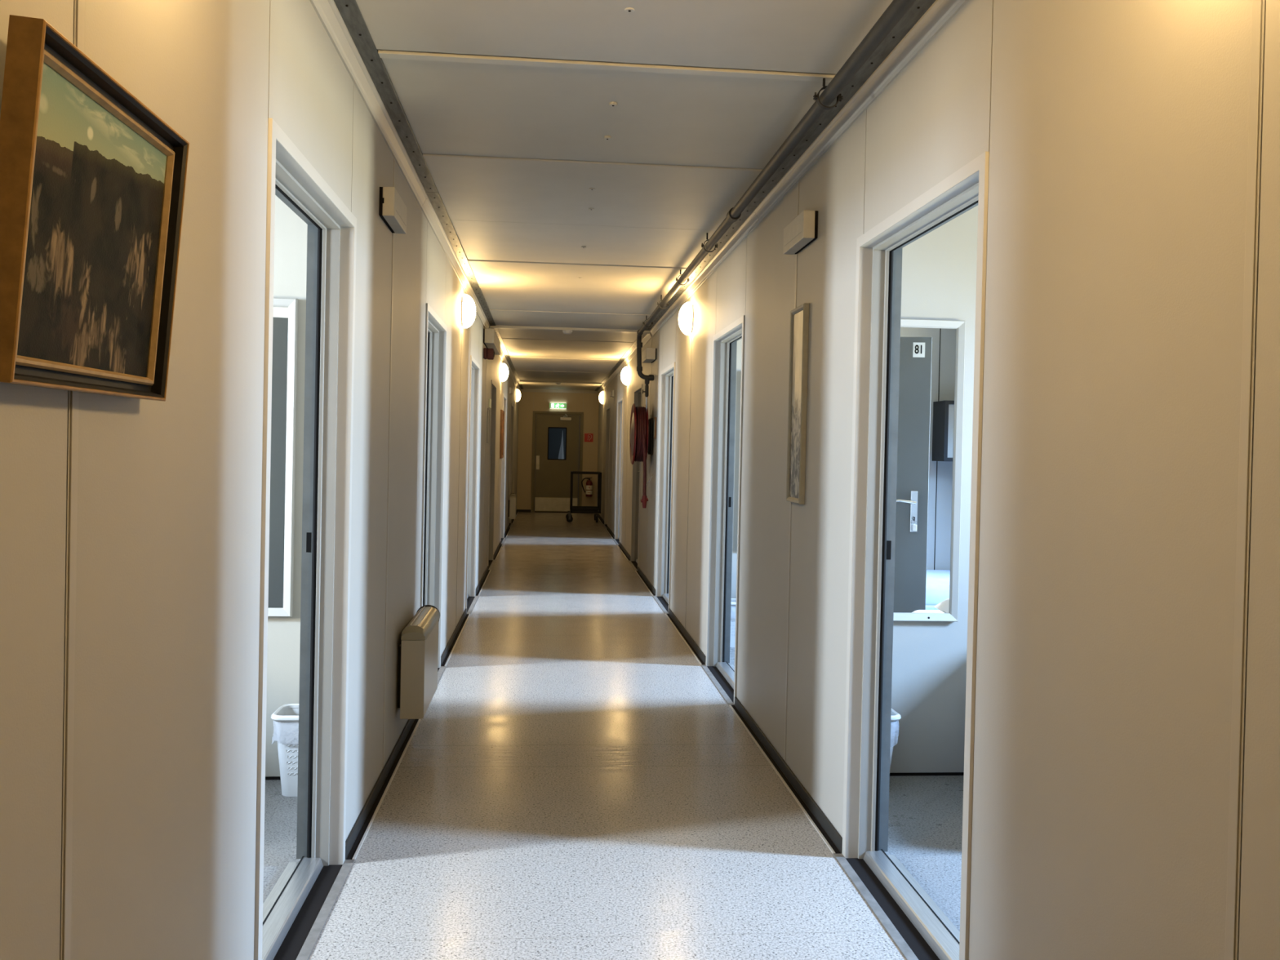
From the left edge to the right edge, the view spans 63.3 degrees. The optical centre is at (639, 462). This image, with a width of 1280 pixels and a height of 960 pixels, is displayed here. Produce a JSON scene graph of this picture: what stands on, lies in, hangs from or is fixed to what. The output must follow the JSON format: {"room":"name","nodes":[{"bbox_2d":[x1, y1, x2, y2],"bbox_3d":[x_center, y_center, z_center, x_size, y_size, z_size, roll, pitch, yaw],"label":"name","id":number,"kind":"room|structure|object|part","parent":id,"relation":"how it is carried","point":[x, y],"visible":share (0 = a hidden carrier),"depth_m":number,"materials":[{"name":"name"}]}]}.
{"room":"office corridor","nodes":[
{"label":"office corridor","id":0,"kind":"room"},
{"bbox_2d":[0,0,518,959],"bbox_3d":[-1.527,-0.075,9.518,0.102,2.550,24.030,1,1,-5],"label":"wall","id":1,"kind":"structure","parent":0,"point":[131,528],"depth_m":1.89,"materials":[{"name":"paint"}]},
{"bbox_2d":[0,14,189,401],"bbox_3d":[-0.718,-0.295,1.383,0.067,0.407,0.467,1,1,-5],"label":"painting","id":2,"kind":"object","parent":1,"relation":"attached to","point":[93,180],"visible":1,"depth_m":1.32,"materials":[{"name":"brown wood"}]},
{"bbox_2d":[253,118,356,959],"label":"door","id":3,"kind":"structure","parent":1,"relation":"in","point":[289,924],"depth_m":3.29,"materials":[{"name":"white metal"}]},
{"bbox_3d":[-0.957,0.267,2.829,0.053,2.055,0.991,1,1,-5],"label":"frame","id":4,"kind":"part","parent":3,"relation":"part of","materials":[{"name":"white metal"}]},
{"bbox_2d":[378,186,406,234],"bbox_3d":[-0.942,-0.959,3.967,0.057,0.107,0.326,1,1,-5],"label":"junction box","id":5,"kind":"object","parent":1,"relation":"attached to","point":[392,208],"visible":1,"depth_m":3.85,"materials":[{"name":"beige plastic"}]},
{"bbox_3d":[-0.964,-0.959,3.965,0.012,0.103,0.321,1,1,-5],"label":"plate","id":6,"kind":"part","parent":5,"relation":"part of","materials":[{"name":"white plastic"}]},
{"bbox_2d":[309,0,520,391],"bbox_3d":[-1.433,-1.318,9.508,0.037,0.064,24.030,1,1,-5],"label":"trim","id":7,"kind":"structure","parent":1,"relation":"attached to","point":[326,11],"depth_m":3.76,"materials":[{"name":"white metal"}]},
{"bbox_2d":[397,604,439,719],"bbox_3d":[-1.014,0.901,4.761,0.128,0.407,0.576,1,1,-5],"label":"wall heater","id":8,"kind":"object","parent":1,"relation":"attached to","point":[418,652],"visible":1,"depth_m":4.48,"materials":[{"name":"beige metal"}]},
{"bbox_2d":[400,606,439,639],"bbox_3d":[-1.002,0.734,4.756,0.108,0.062,0.570,1,1,-5],"label":"hood","id":9,"kind":"object","parent":8,"relation":"attached to","point":[423,624],"depth_m":4.62,"materials":[{"name":"beige metal"}]},
{"bbox_3d":[-1.030,0.745,5.043,0.116,0.102,0.006,1,1,-5],"label":"plate","id":10,"kind":"part","parent":8,"relation":"part of","materials":[{"name":"black metal"}]},
{"bbox_2d":[345,510,518,859],"bbox_3d":[-1.485,1.178,9.539,0.039,0.047,24.030,1,1,-5],"label":"baseboard","id":11,"kind":"structure","parent":1,"relation":"attached to","point":[358,833],"depth_m":4.23,"materials":[{"name":"paint"}]},
{"bbox_2d":[420,302,447,683],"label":"door","id":12,"kind":"structure","parent":1,"relation":"in","point":[436,331],"depth_m":6.26,"materials":[{"name":"white metal"}]},
{"bbox_3d":[-1.218,0.225,5.794,0.053,2.055,0.990,1,1,-5],"label":"frame","id":13,"kind":"part","parent":12,"relation":"part of","materials":[{"name":"white metal"}]},
{"bbox_2d":[460,293,475,328],"bbox_3d":[-1.224,-1.078,7.427,0.098,0.244,0.244,1,1,-5],"label":"wall lamp","id":14,"kind":"object","parent":1,"relation":"attached to","point":[468,309],"visible":1,"depth_m":7.34,"materials":[{"name":"white glass"}]},
{"bbox_2d":[465,355,479,614],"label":"door","id":15,"kind":"structure","parent":1,"relation":"in","point":[471,599],"depth_m":9.27,"materials":[{"name":"white metal"}]},
{"bbox_3d":[-1.482,0.182,8.795,0.053,2.055,0.995,1,1,-5],"label":"frame","id":16,"kind":"part","parent":15,"relation":"part of","materials":[{"name":"white metal"}]},
{"bbox_2d":[486,408,489,443],"bbox_3d":[-1.578,-0.377,10.799,0.011,0.360,0.240,1,1,-5],"label":"notice board","id":17,"kind":"object","parent":1,"relation":"attached to","point":[488,409],"visible":1,"depth_m":10.81,"materials":[{"name":"brown"}]},
{"bbox_2d":[483,347,494,359],"bbox_3d":[-1.445,-1.036,9.948,0.100,0.105,0.100,1,1,-5],"label":"fire alarm","id":18,"kind":"object","parent":1,"relation":"attached to","point":[488,353],"visible":1,"depth_m":9.90,"materials":[{"name":"red plastic"}]},
{"bbox_2d":[488,398,491,408],"bbox_3d":[-1.593,-0.623,11.025,0.011,0.095,0.260,1,1,-5],"label":"notice","id":19,"kind":"object","parent":1,"relation":"attached to","point":[490,399],"visible":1,"depth_m":10.97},
{"bbox_2d":[487,379,496,569],"bbox_3d":[-1.743,0.133,11.786,0.200,2.070,1.020,1,1,-5],"label":"door","id":20,"kind":"structure","parent":1,"relation":"in","point":[491,562],"depth_m":12.26,"materials":[{"name":"white metal"}]},
{"bbox_3d":[-1.745,0.140,11.786,0.053,2.055,0.990,1,1,-5],"label":"frame","id":21,"kind":"part","parent":20,"relation":"part of","materials":[{"name":"grey metal"}]},
{"bbox_2d":[483,328,500,355],"bbox_3d":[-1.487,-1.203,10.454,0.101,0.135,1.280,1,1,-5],"label":"junction box","id":22,"kind":"object","parent":1,"relation":"attached to","point":[491,340],"visible":0.88,"depth_m":9.88,"materials":[{"name":"beige plastic"}]},
{"bbox_3d":[-1.531,-1.204,10.450,0.012,0.131,1.276,1,1,-5],"label":"plate","id":23,"kind":"part","parent":22,"relation":"part of","materials":[{"name":"white plastic"}]},
{"bbox_2d":[499,409,504,458],"bbox_3d":[-1.839,-0.370,13.838,0.028,0.640,0.560,1,1,-5],"label":"picture frame","id":24,"kind":"object","parent":1,"relation":"attached to","point":[502,412],"visible":1,"depth_m":13.57,"materials":[{"name":"brown wood"}]},
{"bbox_2d":[500,393,506,544],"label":"door","id":25,"kind":"structure","parent":1,"relation":"in","point":[504,397],"depth_m":15.25,"materials":[{"name":"white metal"}]},
{"bbox_2d":[500,363,508,382],"bbox_3d":[-1.756,-1.164,13.483,0.098,0.244,0.244,1,1,-5],"label":"wall lamp","id":26,"kind":"object","parent":1,"relation":"attached to","point":[504,368],"visible":1,"depth_m":13.40,"materials":[{"name":"white glass"}]},
{"bbox_2d":[508,403,513,527],"bbox_3d":[-2.267,0.048,17.742,0.200,2.070,1.020,1,1,-5],"label":"door","id":27,"kind":"structure","parent":1,"relation":"in","point":[510,524],"depth_m":18.21,"materials":[{"name":"white metal"}]},
{"bbox_2d":[509,386,513,394],"bbox_3d":[-2.038,-1.126,16.420,0.054,0.100,0.240,1,1,-5],"label":"emergency light","id":28,"kind":"object","parent":1,"relation":"attached to","point":[511,390],"visible":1,"depth_m":16.31,"materials":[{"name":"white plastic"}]},
{"bbox_2d":[508,493,516,519],"bbox_3d":[-2.095,0.722,17.062,0.128,0.407,0.336,1,1,-5],"label":"wall heater","id":29,"kind":"object","parent":1,"relation":"attached to","point":[513,497],"visible":1,"depth_m":16.90,"materials":[{"name":"beige metal"}]},
{"bbox_2d":[509,493,516,497],"bbox_3d":[-2.084,0.555,17.058,0.108,0.062,0.330,1,1,-5],"label":"hood","id":30,"kind":"object","parent":29,"relation":"attached to","point":[513,495],"depth_m":16.90,"materials":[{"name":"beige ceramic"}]},
{"bbox_2d":[515,388,520,401],"bbox_3d":[-2.282,-1.249,19.459,0.098,0.244,0.244,1,1,-5],"label":"wall lamp","id":31,"kind":"object","parent":1,"relation":"attached to","point":[517,394],"visible":0.98,"depth_m":19.37,"materials":[{"name":"white glass"}]},
{"bbox_2d":[265,195,307,779],"bbox_3d":[-2.724,-0.089,8.564,2.450,2.550,15.100,1,1,-5],"label":"wall","id":32,"kind":"structure","parent":0,"point":[290,273],"depth_m":4.14,"materials":[{"name":"white paint"}]},
{"bbox_2d":[267,297,297,617],"bbox_3d":[-1.577,-0.020,4.101,0.414,1.262,0.031,1,1,-5],"label":"wall mirror","id":33,"kind":"object","parent":32,"relation":"attached to","point":[285,320],"visible":0.23,"depth_m":4.11,"materials":[{"name":"white mirror"}]},
{"bbox_2d":[267,306,288,608],"bbox_3d":[-1.577,-0.020,4.106,0.352,1.200,0.004,1,1,-5],"label":"mirror glass","id":34,"kind":"object","parent":33,"relation":"attached to","point":[278,511],"depth_m":4.12,"materials":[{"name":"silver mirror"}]},
{"bbox_2d":[516,391,599,509],"bbox_3d":[-1.709,-0.228,21.607,1.658,2.550,0.091,1,1,-5],"label":"wall","id":35,"kind":"structure","parent":0,"point":[529,402],"depth_m":21.53,"materials":[{"name":"beige paint"}]},
{"bbox_2d":[516,509,530,511],"bbox_3d":[-1.732,1.023,21.572,1.658,0.050,0.011,1,1,-5],"label":"baseboard","id":36,"kind":"structure","parent":35,"relation":"attached to","point":[517,510],"depth_m":21.51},
{"bbox_2d":[530,410,583,512],"bbox_3d":[-1.717,0.001,21.541,1.049,2.095,0.167,1,1,-5],"label":"door","id":37,"kind":"structure","parent":35,"relation":"in","point":[555,453],"depth_m":21.57,"materials":[{"name":"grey paint"}]},
{"bbox_3d":[-2.121,0.010,21.530,0.070,0.290,0.009,1,1,-5],"label":"handle plate","id":38,"kind":"part","parent":37,"relation":"part of","materials":[{"name":"silver metal"}]},
{"bbox_3d":[-1.742,0.880,21.579,0.878,0.279,0.004,1,1,-5],"label":"kick plate","id":39,"kind":"part","parent":37,"relation":"part of","materials":[{"name":"silver metal"}]},
{"bbox_3d":[-1.722,-0.385,21.584,0.358,0.645,0.006,1,1,-5],"label":"glass pane","id":40,"kind":"part","parent":37,"relation":"part of","materials":[{"name":"blue"}]},
{"bbox_2d":[549,402,567,408],"bbox_3d":[-1.698,-1.168,21.525,0.372,0.115,0.047,1,1,-5],"label":"exit sign","id":41,"kind":"object","parent":35,"relation":"attached to","point":[552,405],"visible":1,"depth_m":21.51,"materials":[{"name":"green plastic"}]},
{"bbox_3d":[-1.698,-1.167,21.503,0.225,0.092,0.001,1,1,-5],"label":"lit panel","id":42,"kind":"part","parent":41,"relation":"part of","materials":[{"name":"white"}]},
{"bbox_2d":[520,388,597,393],"bbox_3d":[-1.677,-1.471,21.529,1.598,0.064,0.037,1,1,-5],"label":"trim","id":43,"kind":"structure","parent":35,"relation":"attached to","point":[523,389],"depth_m":21.52,"materials":[{"name":"white metal"}]},
{"bbox_2d":[581,476,592,497],"bbox_3d":[-1.102,0.514,21.541,0.230,0.405,0.170,1,1,-5],"label":"fire extinguisher","id":44,"kind":"object","parent":35,"relation":"attached to","point":[588,483],"visible":1,"depth_m":21.48,"materials":[{"name":"red paint"}]},
{"bbox_2d":[584,433,593,441],"bbox_3d":[-1.066,-0.506,21.610,0.181,0.175,0.008,1,1,-5],"label":"fire sign","id":45,"kind":"object","parent":35,"relation":"attached to","point":[588,437],"visible":1,"depth_m":21.61,"materials":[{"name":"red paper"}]},
{"bbox_2d":[534,414,597,497],"bbox_3d":[-1.795,-0.236,22.584,2.358,2.660,1.850,1,1,-5],"label":"wall","id":46,"kind":"structure","parent":0,"point":[552,415],"depth_m":23.49,"materials":[{"name":"paint"}]},
{"bbox_2d":[262,511,964,959],"bbox_3d":[-0.685,1.247,9.661,6.958,0.060,24.130,1,1,-5],"label":"floor","id":47,"kind":"structure","parent":0,"point":[573,782],"depth_m":3.81,"materials":[{"name":"plastic"}]},
{"bbox_2d":[271,703,298,796],"bbox_3d":[-1.280,1.115,4.019,0.262,0.316,0.202,1,1,-5],"label":"waste bin","id":48,"kind":"object","parent":47,"relation":"on","point":[286,717],"visible":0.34,"depth_m":3.94,"materials":[{"name":"white plastic"}]},
{"bbox_2d":[565,471,601,522],"bbox_3d":[-1.042,0.636,19.148,0.625,0.912,0.730,1,1,-5],"label":"trolley","id":49,"kind":"object","parent":47,"relation":"on","point":[575,509],"visible":1,"depth_m":18.86,"materials":[{"name":"black metal"}]},
{"bbox_3d":[-1.287,0.544,19.412,0.034,0.744,0.034,1,1,-5],"label":"post","id":50,"kind":"part","parent":49,"relation":"part of","materials":[{"name":"black metal"}]},
{"bbox_3d":[-1.236,0.552,18.834,0.034,0.744,0.034,1,1,-5],"label":"post","id":51,"kind":"part","parent":49,"relation":"part of","materials":[{"name":"black metal"}]},
{"bbox_3d":[-1.011,0.878,19.149,0.552,0.094,0.614,1,1,-5],"label":"frame","id":52,"kind":"part","parent":49,"relation":"part of","materials":[{"name":"black metal"}]},
{"bbox_3d":[-0.996,0.198,19.141,0.552,0.034,0.614,1,1,-5],"label":"frame","id":53,"kind":"part","parent":49,"relation":"part of","materials":[{"name":"black metal"}]},
{"bbox_3d":[-0.771,0.554,19.457,0.034,0.744,0.034,1,1,-5],"label":"post","id":54,"kind":"part","parent":49,"relation":"part of","materials":[{"name":"black metal"}]},
{"bbox_3d":[-0.721,0.562,18.879,0.034,0.744,0.034,1,1,-5],"label":"post","id":55,"kind":"part","parent":49,"relation":"part of","materials":[{"name":"black metal"}]},
{"bbox_2d":[729,598,736,647],"bbox_3d":[0.609,1.117,7.208,0.262,0.316,0.202,1,1,-5],"label":"waste bin","id":56,"kind":"object","parent":47,"relation":"on","point":[733,600],"visible":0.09,"depth_m":7.13,"materials":[{"name":"white plastic"}]},
{"bbox_2d":[889,708,901,769],"bbox_3d":[0.904,1.160,4.202,0.262,0.316,0.202,1,1,-5],"label":"waste bin","id":57,"kind":"object","parent":47,"relation":"on","point":[895,717],"visible":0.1,"depth_m":4.13,"materials":[{"name":"white plastic"}]},
{"bbox_2d":[355,0,893,390],"bbox_3d":[-0.629,-1.348,9.629,1.858,0.088,24.130,1,1,-5],"label":"ceiling","id":58,"kind":"structure","parent":0,"point":[580,156],"depth_m":3.89,"materials":[{"name":"paint"}]},
{"bbox_2d":[333,0,523,389],"bbox_3d":[-1.385,-1.351,9.492,0.060,0.032,23.990,1,1,-5],"label":"steel beam","id":59,"kind":"structure","parent":58,"relation":"attached to","point":[350,13],"depth_m":3.89,"materials":[{"name":"grey metal"}]},
{"bbox_2d":[562,329,572,333],"bbox_3d":[-0.726,-1.298,10.379,0.100,0.036,0.100,1,1,-5],"label":"smoke detector","id":60,"kind":"object","parent":58,"relation":"attached to","point":[565,331],"visible":1,"depth_m":10.34,"materials":[{"name":"white plastic"}]},
{"bbox_2d":[594,0,935,391],"bbox_3d":[0.138,-1.320,9.626,0.060,0.032,23.990,1,1,-5],"label":"steel beam","id":61,"kind":"structure","parent":58,"relation":"attached to","point":[919,7],"depth_m":3.80,"materials":[{"name":"grey metal"}]},
{"bbox_2d":[636,0,915,396],"bbox_3d":[0.588,-0.894,3.948,0.200,0.685,12.568,1,1,-5],"label":"pipe","id":62,"kind":"object","parent":58,"relation":"attached to","point":[896,10],"visible":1,"depth_m":3.61,"materials":[{"name":"metal"}]},
{"bbox_2d":[636,366,642,371],"bbox_3d":[-0.004,-0.913,10.170,0.057,0.045,0.057,1,1,-5],"label":"socket","id":63,"kind":"object","parent":62,"relation":"attached to","point":[638,368],"depth_m":10.15,"materials":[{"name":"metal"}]},
{"bbox_2d":[636,342,642,347],"bbox_3d":[-0.003,-1.140,10.164,0.057,0.061,0.057,1,1,-5],"label":"socket","id":64,"kind":"object","parent":62,"relation":"attached to","point":[639,344],"depth_m":10.14,"materials":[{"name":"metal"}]},
{"bbox_2d":[731,205,977,775],"bbox_3d":[1.566,-0.001,8.943,2.450,2.550,15.100,1,1,-5],"label":"wall","id":65,"kind":"structure","parent":0,"point":[939,268],"depth_m":4.37,"materials":[{"name":"beige paint"}]},
{"bbox_2d":[893,318,965,622],"bbox_3d":[1.141,0.035,4.341,0.415,1.262,0.031,1,1,-5],"label":"wall mirror","id":66,"kind":"object","parent":65,"relation":"attached to","point":[932,352],"visible":0.71,"depth_m":4.35,"materials":[{"name":"clear mirror"}]},
{"bbox_2d":[596,0,1279,959],"bbox_3d":[0.221,-0.039,9.672,0.102,2.550,24.030,1,1,-5],"label":"wall","id":67,"kind":"structure","parent":0,"point":[1126,800],"depth_m":2.00,"materials":[{"name":"paint"}]},
{"bbox_2d":[599,391,604,404],"bbox_3d":[-0.728,-1.217,19.596,0.098,0.244,0.244,1,1,-5],"label":"wall lamp","id":68,"kind":"object","parent":67,"relation":"attached to","point":[602,393],"visible":1,"depth_m":19.51,"materials":[{"name":"white glass"}]},
{"bbox_2d":[602,405,610,528],"bbox_3d":[-0.504,0.083,17.988,0.200,2.070,1.000,1,1,-5],"label":"door","id":69,"kind":"structure","parent":67,"relation":"in","point":[608,409],"depth_m":18.44,"materials":[{"name":"white metal"}]},
{"bbox_3d":[-0.502,0.090,17.988,0.053,2.055,0.970,1,1,-5],"label":"frame","id":70,"kind":"part","parent":69,"relation":"part of","materials":[{"name":"grey metal"}]},
{"bbox_2d":[609,390,614,397],"bbox_3d":[-0.446,-1.094,16.611,0.054,0.100,0.240,1,1,-5],"label":"emergency light","id":71,"kind":"object","parent":67,"relation":"attached to","point":[611,393],"visible":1,"depth_m":16.50,"materials":[{"name":"white plastic"}]},
{"bbox_2d":[613,397,622,545],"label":"door","id":72,"kind":"structure","parent":67,"relation":"in","point":[620,406],"depth_m":15.49,"materials":[{"name":"white metal"}]},
{"bbox_3d":[-0.242,0.133,15.030,0.053,2.055,0.990,1,1,-5],"label":"frame","id":73,"kind":"part","parent":72,"relation":"part of","materials":[{"name":"grey metal"}]},
{"bbox_2d":[620,366,628,385],"bbox_3d":[-0.203,-1.132,13.620,0.098,0.244,0.244,1,1,-5],"label":"wall lamp","id":74,"kind":"object","parent":67,"relation":"attached to","point":[624,373],"visible":1,"depth_m":13.54,"materials":[{"name":"white glass"}]},
{"bbox_2d":[628,384,642,570],"bbox_3d":[0.021,0.168,12.022,0.200,2.070,1.020,1,1,-5],"label":"door","id":75,"kind":"structure","parent":67,"relation":"in","point":[636,482],"depth_m":12.49,"materials":[{"name":"white metal"}]},
{"bbox_3d":[0.023,0.175,12.022,0.053,2.055,0.990,1,1,-5],"label":"frame","id":76,"kind":"part","parent":75,"relation":"part of","materials":[{"name":"grey metal"}]},
{"bbox_2d":[629,397,653,507],"bbox_3d":[0.009,-0.098,10.340,0.206,1.082,0.610,1,1,-5],"label":"hose reel","id":77,"kind":"object","parent":67,"relation":"attached to","point":[641,433],"visible":1,"depth_m":10.11,"materials":[{"name":"red paint"}]},
{"bbox_2d":[642,347,657,363],"bbox_3d":[0.091,-1.050,10.254,0.101,0.108,0.460,1,1,-5],"label":"junction box","id":78,"kind":"object","parent":67,"relation":"attached to","point":[649,354],"visible":1,"depth_m":10.03,"materials":[{"name":"beige plastic"}]},
{"bbox_2d":[653,417,656,438],"bbox_3d":[0.144,-0.328,9.967,0.015,0.204,0.120,1,1,-5],"label":"plaque","id":79,"kind":"object","parent":67,"relation":"attached to","point":[655,418],"visible":1,"depth_m":9.91,"materials":[{"name":"brown wood"}]},
{"bbox_2d":[652,362,675,613],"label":"door","id":80,"kind":"structure","parent":67,"relation":"in","point":[662,596],"depth_m":9.53,"materials":[{"name":"white metal"}]},
{"bbox_3d":[0.284,0.217,9.054,0.053,2.055,1.020,1,1,-5],"label":"frame","id":81,"kind":"part","parent":80,"relation":"part of","materials":[{"name":"white metal"}]},
{"bbox_2d":[678,302,693,335],"bbox_3d":[0.330,-1.046,7.564,0.098,0.244,0.244,1,1,-5],"label":"wall lamp","id":82,"kind":"object","parent":67,"relation":"attached to","point":[686,317],"visible":1,"depth_m":7.48,"materials":[{"name":"white glass"}]},
{"bbox_2d":[596,514,842,853],"bbox_3d":[0.126,1.210,9.681,0.039,0.047,24.030,1,1,-5],"label":"baseboard","id":83,"kind":"structure","parent":67,"relation":"attached to","point":[831,831],"depth_m":4.50,"materials":[{"name":"paint"}]},
{"bbox_2d":[700,315,745,705],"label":"door","id":84,"kind":"structure","parent":67,"relation":"in","point":[723,675],"depth_m":6.49,"materials":[{"name":"white metal"}]},
{"bbox_3d":[0.551,0.260,6.018,0.053,2.055,0.995,1,1,-5],"label":"frame","id":85,"kind":"part","parent":84,"relation":"part of","materials":[{"name":"white metal"}]},
{"bbox_2d":[597,0,968,393],"bbox_3d":[0.181,-1.285,9.651,0.037,0.064,24.030,1,1,-5],"label":"trim","id":86,"kind":"structure","parent":67,"relation":"attached to","point":[940,12],"depth_m":3.70,"materials":[{"name":"white metal"}]},
{"bbox_2d":[786,302,808,504],"bbox_3d":[0.643,-0.234,4.245,0.023,0.800,0.230,1,1,-5],"label":"picture frame","id":87,"kind":"object","parent":67,"relation":"attached to","point":[799,316],"visible":1,"depth_m":4.23,"materials":[{"name":"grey wood"}]},
{"bbox_2d":[789,310,803,498],"bbox_3d":[0.647,-0.233,4.245,0.009,0.764,0.194,1,1,-5],"label":"print","id":88,"kind":"object","parent":87,"relation":"attached to","point":[796,339],"depth_m":4.26},
{"bbox_2d":[782,209,817,254],"bbox_3d":[0.645,-0.923,4.188,0.059,0.109,0.345,1,1,-5],"label":"junction box","id":89,"kind":"object","parent":67,"relation":"attached to","point":[802,231],"visible":1,"depth_m":4.08,"materials":[{"name":"beige plastic"}]},
{"bbox_3d":[0.668,-0.923,4.189,0.012,0.105,0.341,1,1,-5],"label":"plate","id":90,"kind":"part","parent":89,"relation":"part of","materials":[{"name":"white plastic"}]},
{"bbox_2d":[833,151,989,959],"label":"door","id":91,"kind":"structure","parent":67,"relation":"in","point":[916,924],"depth_m":3.44,"materials":[{"name":"white metal"}]},
{"bbox_3d":[0.818,0.303,2.979,0.053,2.055,0.997,1,1,-5],"label":"frame","id":92,"kind":"part","parent":91,"relation":"part of","materials":[{"name":"white metal"}]}
]}

